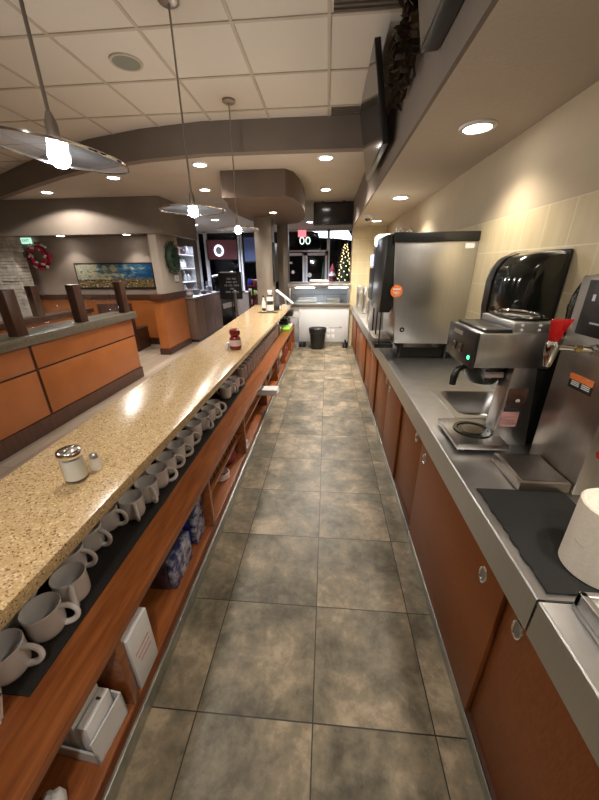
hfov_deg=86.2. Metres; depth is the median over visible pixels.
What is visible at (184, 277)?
jar
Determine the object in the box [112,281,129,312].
post
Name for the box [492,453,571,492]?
drip tray
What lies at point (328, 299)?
carton
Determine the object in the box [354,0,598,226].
ceiling
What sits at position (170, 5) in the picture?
pendant lamp
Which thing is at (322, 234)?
lit sign
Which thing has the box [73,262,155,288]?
picture
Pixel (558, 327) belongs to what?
tap
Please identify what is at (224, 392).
coffee mug
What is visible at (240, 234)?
window
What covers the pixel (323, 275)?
slim tree
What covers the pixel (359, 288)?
canister
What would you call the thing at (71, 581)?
coffee mug
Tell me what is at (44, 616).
coffee mug
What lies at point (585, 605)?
steel pan
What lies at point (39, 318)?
bench
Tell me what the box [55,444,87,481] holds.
sugar pourer
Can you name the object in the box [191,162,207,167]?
recessed light
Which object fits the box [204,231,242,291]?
window
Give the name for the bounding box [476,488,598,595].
mat
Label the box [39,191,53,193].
recessed light
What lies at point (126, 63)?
speaker grille
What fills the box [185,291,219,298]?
countertop
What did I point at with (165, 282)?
pillar
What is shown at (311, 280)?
box
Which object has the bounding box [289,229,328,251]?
window
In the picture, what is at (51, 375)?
wall
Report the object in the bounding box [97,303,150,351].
bench
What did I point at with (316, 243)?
lot
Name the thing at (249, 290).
post
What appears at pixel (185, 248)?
jar
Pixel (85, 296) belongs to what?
chair rail
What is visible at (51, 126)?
socket
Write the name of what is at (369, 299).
canister
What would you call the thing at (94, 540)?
coffee mug
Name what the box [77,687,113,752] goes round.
pad
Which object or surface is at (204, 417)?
coffee mug
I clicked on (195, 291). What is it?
dish
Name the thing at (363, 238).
wall pillar
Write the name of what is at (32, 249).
wreath
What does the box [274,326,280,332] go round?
carton
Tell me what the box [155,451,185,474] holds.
coffee mug
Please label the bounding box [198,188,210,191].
recessed light
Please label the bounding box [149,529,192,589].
pack
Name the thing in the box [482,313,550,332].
plate
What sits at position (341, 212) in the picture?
screen
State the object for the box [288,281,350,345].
display case
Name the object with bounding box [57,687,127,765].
tray
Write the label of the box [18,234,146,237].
ceiling
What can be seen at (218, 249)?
round sign
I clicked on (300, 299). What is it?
tray
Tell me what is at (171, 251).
wreath
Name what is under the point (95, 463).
salt shaker
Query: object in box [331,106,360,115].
ceiling vent
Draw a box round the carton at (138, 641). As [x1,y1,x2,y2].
[120,607,157,688]
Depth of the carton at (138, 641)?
1.23 m
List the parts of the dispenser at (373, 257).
lit panel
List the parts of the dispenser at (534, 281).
plate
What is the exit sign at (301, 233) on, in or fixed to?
hanging from the ceiling at (169, 180)
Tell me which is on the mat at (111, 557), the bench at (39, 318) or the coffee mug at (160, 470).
the coffee mug at (160, 470)
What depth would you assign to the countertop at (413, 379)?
1.31 m
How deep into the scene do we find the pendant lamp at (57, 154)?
1.08 m
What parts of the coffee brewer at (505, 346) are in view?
funnel handle, name plate, control panel, warmer plate, lid, warmer rail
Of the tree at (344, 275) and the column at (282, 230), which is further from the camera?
the tree at (344, 275)
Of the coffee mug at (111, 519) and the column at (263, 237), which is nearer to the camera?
the coffee mug at (111, 519)
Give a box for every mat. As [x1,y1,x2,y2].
[1,384,244,696]
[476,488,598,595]
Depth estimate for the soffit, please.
1.63 m
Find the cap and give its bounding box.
[149,290,186,300]
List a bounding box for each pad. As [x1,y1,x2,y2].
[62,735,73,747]
[68,683,98,750]
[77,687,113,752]
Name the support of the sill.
attached to the wall at (181, 242)
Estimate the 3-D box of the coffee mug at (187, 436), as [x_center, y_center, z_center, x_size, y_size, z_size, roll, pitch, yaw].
[-0.751,0.266,2.148,0.111,0.111,0.150,11,25,25]
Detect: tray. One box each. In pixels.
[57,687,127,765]
[297,297,316,301]
[368,334,392,347]
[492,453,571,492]
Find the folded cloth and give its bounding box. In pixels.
[279,318,289,324]
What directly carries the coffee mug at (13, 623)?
on the mat at (111, 557)
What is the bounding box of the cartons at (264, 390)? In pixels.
[257,386,278,395]
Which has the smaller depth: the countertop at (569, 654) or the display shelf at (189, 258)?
the countertop at (569, 654)
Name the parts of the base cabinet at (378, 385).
sliding door, sliding door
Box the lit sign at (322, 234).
[313,231,351,265]
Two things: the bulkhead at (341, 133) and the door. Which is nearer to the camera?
the bulkhead at (341, 133)
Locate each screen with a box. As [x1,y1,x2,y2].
[243,236,255,262]
[272,242,277,281]
[314,200,353,225]
[419,0,440,45]
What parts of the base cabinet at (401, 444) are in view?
sliding door, sliding door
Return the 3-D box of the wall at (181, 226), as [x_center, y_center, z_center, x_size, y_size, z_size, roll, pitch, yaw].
[-2.408,-3.562,6.371,0.120,0.570,1.480,1,23,4]
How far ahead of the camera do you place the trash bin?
6.69 m
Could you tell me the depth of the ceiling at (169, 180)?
4.67 m
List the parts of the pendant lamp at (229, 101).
rod, bulb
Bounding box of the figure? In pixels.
[329,264,335,281]
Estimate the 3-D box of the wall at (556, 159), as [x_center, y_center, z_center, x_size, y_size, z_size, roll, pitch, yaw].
[1.383,-0.856,2.263,0.120,3.050,9.100,1,23,4]
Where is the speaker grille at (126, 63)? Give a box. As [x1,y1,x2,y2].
[112,56,140,70]
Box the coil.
[298,342,305,346]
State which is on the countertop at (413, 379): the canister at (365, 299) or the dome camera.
the canister at (365, 299)
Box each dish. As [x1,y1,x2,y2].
[192,289,199,294]
[206,286,212,292]
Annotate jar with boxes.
[182,271,186,280]
[183,246,188,253]
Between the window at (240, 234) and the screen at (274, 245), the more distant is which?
the window at (240, 234)
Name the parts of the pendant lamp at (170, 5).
rod, bulb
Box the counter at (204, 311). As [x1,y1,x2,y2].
[185,291,222,341]
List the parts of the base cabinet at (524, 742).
sliding door, recessed pull, recessed pull, sliding door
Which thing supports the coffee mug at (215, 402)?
on the mat at (111, 557)
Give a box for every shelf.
[178,246,197,288]
[210,434,240,492]
[244,395,260,426]
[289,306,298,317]
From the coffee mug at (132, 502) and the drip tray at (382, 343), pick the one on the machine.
the drip tray at (382, 343)
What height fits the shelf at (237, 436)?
0.020 m
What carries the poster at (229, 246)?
attached to the window at (206, 232)
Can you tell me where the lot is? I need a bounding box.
[198,231,351,292]
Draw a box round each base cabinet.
[351,315,359,365]
[357,328,371,401]
[368,350,388,448]
[381,381,421,534]
[407,442,598,799]
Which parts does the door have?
frame, frame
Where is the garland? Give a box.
[384,0,420,116]
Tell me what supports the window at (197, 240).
in the wall at (181, 242)
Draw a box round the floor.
[0,318,484,799]
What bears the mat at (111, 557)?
on the shelving unit at (33, 729)
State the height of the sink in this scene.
0.156 m
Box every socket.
[44,111,62,143]
[189,191,194,203]
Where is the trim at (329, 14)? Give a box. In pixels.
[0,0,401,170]
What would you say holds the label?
on the coffee brewer at (505, 346)
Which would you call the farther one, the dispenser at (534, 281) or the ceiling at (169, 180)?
the ceiling at (169, 180)
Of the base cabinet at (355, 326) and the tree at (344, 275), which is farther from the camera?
the tree at (344, 275)
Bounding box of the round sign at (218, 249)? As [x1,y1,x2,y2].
[214,245,223,256]
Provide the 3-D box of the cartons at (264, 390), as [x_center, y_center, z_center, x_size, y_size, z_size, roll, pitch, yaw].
[-0.396,-0.107,3.651,0.310,0.064,0.155,1,23,4]
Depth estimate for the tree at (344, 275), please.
10.06 m
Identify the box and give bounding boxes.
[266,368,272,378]
[283,310,293,318]
[310,279,328,282]
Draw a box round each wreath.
[26,242,51,269]
[164,241,182,275]
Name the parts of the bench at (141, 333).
seat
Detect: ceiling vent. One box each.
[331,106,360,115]
[334,0,406,12]
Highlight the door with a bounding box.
[289,252,326,281]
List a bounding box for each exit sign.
[20,238,32,243]
[298,230,305,236]
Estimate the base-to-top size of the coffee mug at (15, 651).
0.111 m
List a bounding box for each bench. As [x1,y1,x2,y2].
[0,286,93,334]
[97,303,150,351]
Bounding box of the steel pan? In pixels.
[571,592,598,644]
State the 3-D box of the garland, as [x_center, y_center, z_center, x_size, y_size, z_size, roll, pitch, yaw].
[0.575,-1.975,1.732,0.131,0.496,0.820,1,23,4]
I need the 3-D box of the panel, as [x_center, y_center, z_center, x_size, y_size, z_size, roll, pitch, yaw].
[-2.102,-2.928,9.325,0.872,1.539,0.436,-13,26,-28]
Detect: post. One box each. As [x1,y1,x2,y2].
[0,289,28,336]
[64,284,88,322]
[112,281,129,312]
[234,290,237,317]
[248,289,251,307]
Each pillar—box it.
[147,233,183,293]
[347,226,386,345]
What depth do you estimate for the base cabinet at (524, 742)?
1.05 m
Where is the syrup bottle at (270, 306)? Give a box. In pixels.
[267,290,273,311]
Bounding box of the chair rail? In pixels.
[40,294,148,299]
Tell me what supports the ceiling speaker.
attached to the ceiling at (298, 44)
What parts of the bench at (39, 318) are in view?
post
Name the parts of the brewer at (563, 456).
control panel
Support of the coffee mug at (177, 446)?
on the mat at (111, 557)
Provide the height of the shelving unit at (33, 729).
0.888 m
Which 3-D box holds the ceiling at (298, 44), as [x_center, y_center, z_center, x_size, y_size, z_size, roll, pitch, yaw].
[-4.100,-2.247,1.677,9.500,0.070,8.200,1,23,4]
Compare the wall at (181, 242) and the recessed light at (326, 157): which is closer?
the recessed light at (326, 157)
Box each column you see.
[253,217,276,325]
[277,224,290,322]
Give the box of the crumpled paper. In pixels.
[42,786,67,799]
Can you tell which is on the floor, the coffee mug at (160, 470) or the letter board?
the letter board
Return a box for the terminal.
[275,289,293,305]
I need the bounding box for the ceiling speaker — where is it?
[108,52,143,71]
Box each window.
[196,232,209,289]
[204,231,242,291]
[239,230,276,291]
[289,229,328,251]
[328,229,351,278]
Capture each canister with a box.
[356,286,362,306]
[361,287,368,312]
[367,299,369,319]
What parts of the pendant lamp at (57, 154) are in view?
rod, bulb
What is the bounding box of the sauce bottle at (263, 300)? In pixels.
[262,295,265,311]
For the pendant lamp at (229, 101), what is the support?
hanging from the ceiling at (298, 44)
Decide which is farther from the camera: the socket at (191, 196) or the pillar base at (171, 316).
the pillar base at (171, 316)
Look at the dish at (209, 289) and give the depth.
8.42 m
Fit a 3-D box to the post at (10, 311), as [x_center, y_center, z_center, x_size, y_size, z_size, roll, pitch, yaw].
[-2.750,-0.827,3.051,0.100,0.430,0.120,1,23,4]
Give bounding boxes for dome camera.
[363,214,372,221]
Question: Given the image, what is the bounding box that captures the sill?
[238,292,278,314]
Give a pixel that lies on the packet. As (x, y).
(284, 327)
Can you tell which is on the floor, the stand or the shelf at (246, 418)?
the stand
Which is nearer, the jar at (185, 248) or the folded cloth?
the folded cloth
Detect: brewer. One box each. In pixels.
[438,308,563,450]
[492,275,598,494]
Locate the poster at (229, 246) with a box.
[206,239,237,259]
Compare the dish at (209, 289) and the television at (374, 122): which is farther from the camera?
the dish at (209, 289)
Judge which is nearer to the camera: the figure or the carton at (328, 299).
the carton at (328, 299)
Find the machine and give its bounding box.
[368,231,480,358]
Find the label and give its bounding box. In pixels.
[505,388,528,407]
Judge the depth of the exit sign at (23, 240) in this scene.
6.71 m
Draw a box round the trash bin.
[309,326,326,349]
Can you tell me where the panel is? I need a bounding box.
[212,271,239,325]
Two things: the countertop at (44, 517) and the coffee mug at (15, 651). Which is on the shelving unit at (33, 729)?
the countertop at (44, 517)
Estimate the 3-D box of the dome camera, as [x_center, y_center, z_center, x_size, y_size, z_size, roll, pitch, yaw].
[1.028,-2.736,4.816,0.150,0.088,0.150,1,23,4]
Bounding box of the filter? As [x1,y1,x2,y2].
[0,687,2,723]
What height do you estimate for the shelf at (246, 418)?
0.020 m
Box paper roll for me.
[558,488,598,589]
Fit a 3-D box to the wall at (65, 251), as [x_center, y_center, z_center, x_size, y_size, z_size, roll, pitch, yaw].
[-5.519,-2.654,7.130,5.800,2.770,0.120,1,23,4]
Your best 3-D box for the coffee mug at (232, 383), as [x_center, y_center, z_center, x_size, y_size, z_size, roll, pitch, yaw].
[-0.645,-0.118,3.071,0.161,0.111,0.111,14,27,32]
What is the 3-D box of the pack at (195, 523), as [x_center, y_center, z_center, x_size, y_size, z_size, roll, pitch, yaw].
[-0.714,0.694,1.904,0.245,0.300,0.145,1,23,4]
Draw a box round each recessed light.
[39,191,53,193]
[105,175,121,179]
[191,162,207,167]
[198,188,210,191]
[317,154,333,160]
[320,188,331,190]
[392,195,409,199]
[458,119,497,134]
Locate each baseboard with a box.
[150,337,159,343]
[160,337,191,354]
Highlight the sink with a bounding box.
[431,389,494,419]
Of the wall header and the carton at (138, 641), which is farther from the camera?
the wall header
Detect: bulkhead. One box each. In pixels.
[0,115,362,199]
[220,168,304,224]
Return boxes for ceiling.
[0,0,402,173]
[3,152,364,231]
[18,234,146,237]
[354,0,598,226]
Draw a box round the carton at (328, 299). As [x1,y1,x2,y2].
[326,297,339,301]
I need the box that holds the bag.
[226,449,235,464]
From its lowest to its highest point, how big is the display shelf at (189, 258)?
2.200 m
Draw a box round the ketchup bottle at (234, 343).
[225,328,241,349]
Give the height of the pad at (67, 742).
0.152 m
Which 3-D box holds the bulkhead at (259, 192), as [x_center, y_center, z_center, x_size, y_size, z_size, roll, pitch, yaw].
[-0.493,-3.370,5.511,1.200,0.300,3.000,1,23,4]
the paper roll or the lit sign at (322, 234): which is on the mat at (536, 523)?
the paper roll
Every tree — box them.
[321,265,324,278]
[337,241,349,281]
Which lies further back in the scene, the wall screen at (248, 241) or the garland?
the wall screen at (248, 241)
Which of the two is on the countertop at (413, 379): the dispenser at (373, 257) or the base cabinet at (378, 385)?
the dispenser at (373, 257)
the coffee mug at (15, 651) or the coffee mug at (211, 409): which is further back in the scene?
the coffee mug at (211, 409)
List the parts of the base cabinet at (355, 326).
sliding door, sliding door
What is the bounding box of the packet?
[281,323,291,330]
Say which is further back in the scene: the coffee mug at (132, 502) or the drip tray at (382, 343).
the drip tray at (382, 343)
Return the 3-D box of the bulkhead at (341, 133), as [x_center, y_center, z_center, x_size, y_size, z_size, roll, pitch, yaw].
[-3.809,-3.364,4.727,9.722,0.350,0.912,7,24,19]
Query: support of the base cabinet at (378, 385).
on the floor
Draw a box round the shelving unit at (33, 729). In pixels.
[0,324,295,799]
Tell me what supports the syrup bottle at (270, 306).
on the countertop at (44, 517)
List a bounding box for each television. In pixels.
[360,36,387,180]
[418,0,463,52]
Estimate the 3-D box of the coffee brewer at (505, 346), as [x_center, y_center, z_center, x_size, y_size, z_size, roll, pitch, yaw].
[0.940,-0.099,1.423,0.518,0.562,0.373,1,23,4]
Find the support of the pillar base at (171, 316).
on the baseboard at (164, 351)
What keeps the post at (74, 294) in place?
on the wall at (51, 375)
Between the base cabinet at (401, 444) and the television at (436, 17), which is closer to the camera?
the television at (436, 17)
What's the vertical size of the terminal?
0.298 m
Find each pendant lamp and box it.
[0,0,129,174]
[158,0,224,216]
[217,97,258,233]
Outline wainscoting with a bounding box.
[41,299,158,336]
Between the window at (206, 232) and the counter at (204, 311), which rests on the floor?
the counter at (204, 311)
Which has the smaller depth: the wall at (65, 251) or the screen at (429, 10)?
the screen at (429, 10)
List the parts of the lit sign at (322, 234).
post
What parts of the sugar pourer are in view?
chrome lid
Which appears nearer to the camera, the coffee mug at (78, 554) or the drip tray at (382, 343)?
the coffee mug at (78, 554)
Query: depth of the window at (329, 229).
10.68 m
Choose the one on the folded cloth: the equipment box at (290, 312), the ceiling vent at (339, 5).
the equipment box at (290, 312)
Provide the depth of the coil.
6.98 m
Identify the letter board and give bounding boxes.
[218,272,242,319]
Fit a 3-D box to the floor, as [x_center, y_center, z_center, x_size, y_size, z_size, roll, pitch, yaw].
[-3.338,-0.473,5.499,10.500,0.050,14.000,1,23,4]
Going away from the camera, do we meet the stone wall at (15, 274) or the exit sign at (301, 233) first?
the stone wall at (15, 274)
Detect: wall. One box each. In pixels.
[0,237,34,320]
[0,311,143,461]
[18,235,156,294]
[161,197,196,239]
[176,237,201,289]
[386,81,598,338]
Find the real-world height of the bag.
0.130 m
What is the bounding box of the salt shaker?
[88,452,102,471]
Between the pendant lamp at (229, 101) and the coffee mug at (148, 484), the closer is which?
the coffee mug at (148, 484)
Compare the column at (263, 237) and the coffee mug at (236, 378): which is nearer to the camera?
the coffee mug at (236, 378)
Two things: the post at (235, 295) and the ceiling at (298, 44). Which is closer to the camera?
the ceiling at (298, 44)
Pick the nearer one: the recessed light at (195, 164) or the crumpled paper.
the crumpled paper
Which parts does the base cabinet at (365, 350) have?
sliding door, sliding door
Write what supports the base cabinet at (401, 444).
on the floor
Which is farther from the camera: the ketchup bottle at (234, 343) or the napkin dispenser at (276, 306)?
the napkin dispenser at (276, 306)
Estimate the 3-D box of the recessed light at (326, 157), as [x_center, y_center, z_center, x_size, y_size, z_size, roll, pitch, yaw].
[0.300,-2.759,3.642,0.197,0.012,0.197,1,23,4]
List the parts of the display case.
case post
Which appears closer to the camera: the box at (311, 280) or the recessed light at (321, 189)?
the recessed light at (321, 189)
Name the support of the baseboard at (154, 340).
attached to the wall at (65, 251)
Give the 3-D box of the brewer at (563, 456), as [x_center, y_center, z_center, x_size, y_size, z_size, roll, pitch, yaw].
[0.986,-0.044,1.095,0.412,0.709,0.265,1,23,4]
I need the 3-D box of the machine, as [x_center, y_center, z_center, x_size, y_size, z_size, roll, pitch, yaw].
[1.014,-0.909,2.830,0.703,0.980,0.595,1,23,4]
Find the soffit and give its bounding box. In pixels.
[352,0,498,227]
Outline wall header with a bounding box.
[0,196,166,236]
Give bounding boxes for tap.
[542,319,573,366]
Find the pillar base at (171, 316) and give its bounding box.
[153,296,190,347]
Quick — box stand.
[247,279,256,308]
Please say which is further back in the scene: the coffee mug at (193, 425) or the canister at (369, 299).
the canister at (369, 299)
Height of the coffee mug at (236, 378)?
0.111 m
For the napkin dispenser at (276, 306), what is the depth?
5.49 m
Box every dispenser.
[274,304,280,310]
[368,234,387,330]
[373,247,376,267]
[480,248,573,320]
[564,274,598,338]
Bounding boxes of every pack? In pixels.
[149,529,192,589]
[182,495,205,544]
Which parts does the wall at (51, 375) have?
panel, panel, board, panel, panel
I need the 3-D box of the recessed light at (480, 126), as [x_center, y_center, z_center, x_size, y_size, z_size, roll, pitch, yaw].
[0.993,-1.518,1.783,0.197,0.012,0.197,1,23,4]
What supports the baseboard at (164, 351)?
on the floor
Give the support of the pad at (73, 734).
in the tray at (101, 743)
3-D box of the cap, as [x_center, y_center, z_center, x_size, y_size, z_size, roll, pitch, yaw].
[-2.675,-2.154,6.572,0.260,0.120,1.150,1,23,4]
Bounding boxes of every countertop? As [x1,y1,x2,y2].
[0,305,291,630]
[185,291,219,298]
[351,305,579,630]
[526,602,598,766]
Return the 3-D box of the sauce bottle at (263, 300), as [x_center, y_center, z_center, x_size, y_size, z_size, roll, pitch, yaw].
[-0.597,-1.605,5.330,0.068,0.260,0.068,1,23,4]
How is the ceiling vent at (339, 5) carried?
in the ceiling at (298, 44)
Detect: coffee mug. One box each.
[0,590,37,631]
[0,628,45,686]
[18,592,80,642]
[48,562,90,606]
[55,541,97,570]
[82,521,112,553]
[100,503,128,531]
[117,489,145,521]
[133,475,158,503]
[145,463,177,488]
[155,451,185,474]
[166,440,193,462]
[176,430,200,450]
[183,420,201,439]
[194,412,213,430]
[201,405,222,420]
[206,399,226,414]
[216,384,231,398]
[224,380,237,393]
[228,375,244,388]

